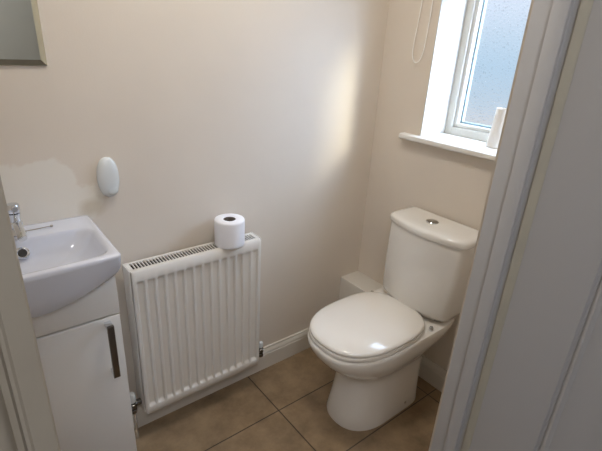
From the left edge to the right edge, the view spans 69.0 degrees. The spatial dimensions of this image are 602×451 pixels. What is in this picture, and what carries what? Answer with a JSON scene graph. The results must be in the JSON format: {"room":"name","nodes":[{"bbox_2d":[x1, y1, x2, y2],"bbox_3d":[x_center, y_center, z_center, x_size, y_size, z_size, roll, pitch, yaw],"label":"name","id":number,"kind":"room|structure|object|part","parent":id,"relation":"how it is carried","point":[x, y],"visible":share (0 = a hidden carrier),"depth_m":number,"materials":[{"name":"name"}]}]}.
{"room":"bathroom","nodes":[
{"label":"bathroom","id":0,"kind":"room"},
{"bbox_2d":[0,0,389,398],"bbox_3d":[-0.434,-0.381,1.441,1.900,2.400,0.100,-14,28,-36],"label":"wall","id":1,"kind":"structure","parent":0,"point":[263,112],"depth_m":1.50,"materials":[{"name":"paint"}]},
{"bbox_2d":[0,0,46,65],"bbox_3d":[-0.786,-0.657,0.930,0.350,0.594,0.010,-14,28,-36],"label":"wall mirror","id":2,"kind":"object","parent":1,"relation":"attached to","point":[21,37],"visible":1,"depth_m":1.09,"materials":[{"name":"clear glass"}]},
{"bbox_2d":[96,157,118,196],"bbox_3d":[-0.585,-0.145,1.335,0.063,0.124,0.022,-14,28,-36],"label":"wall hook","id":3,"kind":"object","parent":1,"relation":"attached to","point":[107,173],"visible":1,"depth_m":1.32,"materials":[{"name":"white plastic"}]},
{"bbox_2d":[122,232,262,438],"bbox_3d":[-0.395,0.418,1.709,0.586,0.726,0.100,-14,28,-36],"label":"radiator","id":4,"kind":"object","parent":1,"relation":"attached to","point":[194,315],"visible":0.98,"depth_m":1.62,"materials":[{"name":"white metal"}]},
{"bbox_3d":[-0.582,0.407,1.531,0.003,0.588,0.071,-14,28,-36],"label":"panel","id":5,"kind":"part","parent":4,"relation":"part of","materials":[{"name":"white metal"}]},
{"bbox_3d":[-0.386,0.367,1.680,0.488,0.583,0.058,-14,28,-36],"label":"panel","id":6,"kind":"part","parent":4,"relation":"part of","materials":[{"name":"white metal"}]},
{"bbox_2d":[124,232,260,272],"bbox_3d":[-0.370,0.090,1.563,0.494,0.005,0.071,-14,28,-36],"label":"grille","id":7,"kind":"object","parent":4,"relation":"attached to","point":[171,261],"depth_m":1.52,"materials":[{"name":"white metal"}]},
{"bbox_2d":[214,213,244,249],"bbox_3d":[-0.262,0.021,1.608,0.110,0.100,0.110,-14,28,-36],"label":"toilet roll","id":8,"kind":"object","parent":4,"relation":"on","point":[229,228],"visible":1,"depth_m":1.57,"materials":[{"name":"white paper"}]},
{"bbox_3d":[-0.191,0.307,1.823,0.003,0.588,0.071,-14,28,-36],"label":"panel","id":9,"kind":"part","parent":4,"relation":"part of","materials":[{"name":"white metal"}]},
{"bbox_2d":[136,328,309,427],"bbox_3d":[-0.470,0.696,1.832,1.670,0.112,0.018,-14,28,-36],"label":"baseboard","id":10,"kind":"structure","parent":1,"relation":"attached to","point":[273,353],"depth_m":2.02,"materials":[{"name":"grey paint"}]},
{"bbox_2d":[136,347,441,450],"bbox_3d":[-0.120,0.921,1.551,1.800,0.050,1.000,-14,28,-36],"label":"floor","id":11,"kind":"structure","parent":0,"point":[281,406],"depth_m":1.79,"materials":[{"name":"brown tile"}]},
{"bbox_2d":[32,275,136,450],"bbox_3d":[-0.725,0.508,1.298,0.356,0.842,0.301,-14,28,-36],"label":"vanity cabinet","id":12,"kind":"object","parent":11,"relation":"on","point":[80,344],"visible":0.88,"depth_m":1.20,"materials":[{"name":"white paint"}]},
{"bbox_2d":[14,215,120,317],"bbox_3d":[-0.709,0.116,1.135,0.391,0.123,0.326,-14,28,-36],"label":"basin","id":13,"kind":"object","parent":12,"relation":"in","point":[62,263],"visible":0.84,"depth_m":1.16,"materials":[{"name":"white ceramic"}]},
{"bbox_2d":[7,202,52,241],"bbox_3d":[-0.711,-0.015,1.157,0.106,0.100,0.131,-14,28,-36],"label":"tap","id":14,"kind":"object","parent":13,"relation":"on","point":[18,230],"visible":0.88,"depth_m":1.15,"materials":[{"name":"silver metal"}]},
{"bbox_3d":[-0.747,-0.042,1.139,0.033,0.039,0.088,-14,28,-36],"label":"lever handle","id":15,"kind":"part","parent":14,"relation":"part of","materials":[{"name":"silver metal"}]},
{"bbox_3d":[-0.730,0.011,1.135,0.022,0.034,0.104,-14,28,-36],"label":"spout","id":16,"kind":"part","parent":14,"relation":"part of","materials":[{"name":"silver metal"}]},
{"bbox_3d":[-0.730,0.007,1.217,0.074,0.006,0.006,-14,28,-36],"label":"thin rod","id":17,"kind":"part","parent":14,"relation":"part of","materials":[{"name":"silver metal"}]},
{"bbox_3d":[-0.513,0.347,1.201,0.017,0.170,0.009,-14,28,-36],"label":"handle","id":18,"kind":"part","parent":12,"relation":"part of","materials":[{"name":"grey metal"}]},
{"bbox_2d":[308,207,478,430],"bbox_3d":[0.321,0.398,1.755,0.635,0.803,0.382,-14,28,-36],"label":"toilet","id":19,"kind":"object","parent":11,"relation":"on","point":[375,342],"visible":0.99,"depth_m":1.71,"materials":[{"name":"white ceramic"}]},
{"bbox_3d":[0.244,0.393,1.703,0.447,0.016,0.348,-14,28,-36],"label":"seat","id":20,"kind":"part","parent":19,"relation":"part of","materials":[{"name":"white plastic"}]},
{"bbox_3d":[0.253,0.365,1.697,0.460,0.036,0.346,-14,28,-36],"label":"lid","id":21,"kind":"part","parent":19,"relation":"part of","materials":[{"name":"white plastic"}]},
{"bbox_3d":[0.520,0.007,1.735,0.187,0.034,0.369,-14,28,-36],"label":"cistern lid","id":22,"kind":"part","parent":19,"relation":"part of","materials":[{"name":"white ceramic"}]},
{"bbox_2d":[358,0,493,369],"bbox_3d":[0.729,-0.419,1.692,0.236,2.400,1.150,-14,28,-36],"label":"wall","id":23,"kind":"structure","parent":0,"point":[451,185],"depth_m":1.84,"materials":[{"name":"paint"}]},
{"bbox_2d":[339,271,382,299],"bbox_3d":[0.316,0.446,2.235,0.122,0.343,0.245,-14,28,-36],"label":"pipe boxing","id":24,"kind":"object","parent":23,"relation":"attached to","point":[356,282],"depth_m":2.19,"materials":[{"name":"grey paint"}]},
{"bbox_2d":[412,0,432,62],"bbox_3d":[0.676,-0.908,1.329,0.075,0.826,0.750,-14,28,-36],"label":"blind cord","id":25,"kind":"object","parent":23,"relation":"attached to","point":[422,0],"visible":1,"depth_m":1.70,"materials":[{"name":"white fabric"}]},
{"bbox_2d":[418,354,446,391],"bbox_3d":[0.664,0.712,1.949,0.018,0.112,0.640,-14,28,-36],"label":"baseboard","id":26,"kind":"structure","parent":23,"relation":"attached to","point":[430,371],"depth_m":2.01,"materials":[{"name":"grey paint"}]},
{"bbox_2d":[420,0,467,135],"bbox_3d":[0.785,-0.591,1.496,0.166,0.727,0.676,-14,28,-36],"label":"window reveal","id":27,"kind":"object","parent":23,"relation":"attached to","point":[452,13],"depth_m":1.76,"materials":[{"name":"white paint"}]},
{"bbox_2d":[399,132,496,161],"bbox_3d":[0.732,-0.273,1.645,0.202,0.022,0.773,-14,28,-36],"label":"windowsill","id":28,"kind":"structure","parent":23,"relation":"attached to","point":[472,147],"depth_m":1.72,"materials":[{"name":"white paint"}]},
{"bbox_2d":[486,108,506,148],"bbox_3d":[0.751,-0.368,1.657,0.069,0.145,0.069,-14,28,-36],"label":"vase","id":29,"kind":"object","parent":28,"relation":"on","point":[496,128],"visible":0.55,"depth_m":1.64,"materials":[{"name":"white ceramic"}]},
{"bbox_2d":[445,0,530,141],"bbox_3d":[0.878,-0.624,1.561,0.070,0.706,0.676,-14,28,-36],"label":"window","id":30,"kind":"structure","parent":23,"relation":"in","point":[493,30],"depth_m":1.73,"materials":[{"name":"white plastic"}]},
{"bbox_2d":[429,0,580,450],"bbox_3d":[0.247,-0.043,0.728,2.000,2.400,0.082,-14,28,-36],"label":"door frame","id":31,"kind":"structure","parent":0,"point":[532,1],"depth_m":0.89,"materials":[{"name":"paint"}]},
{"bbox_2d":[0,176,60,450],"bbox_3d":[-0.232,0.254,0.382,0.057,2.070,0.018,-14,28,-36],"label":"trim","id":32,"kind":"structure","parent":31,"relation":"attached to","point":[26,416],"depth_m":0.33,"materials":[{"name":"paint"}]},
{"bbox_2d":[460,0,601,450],"bbox_3d":[0.652,0.247,0.613,0.039,1.982,0.762,-14,28,-36],"label":"door","id":33,"kind":"structure","parent":31,"relation":"in","point":[539,388],"depth_m":0.79,"materials":[{"name":"grey paint"}]}
]}

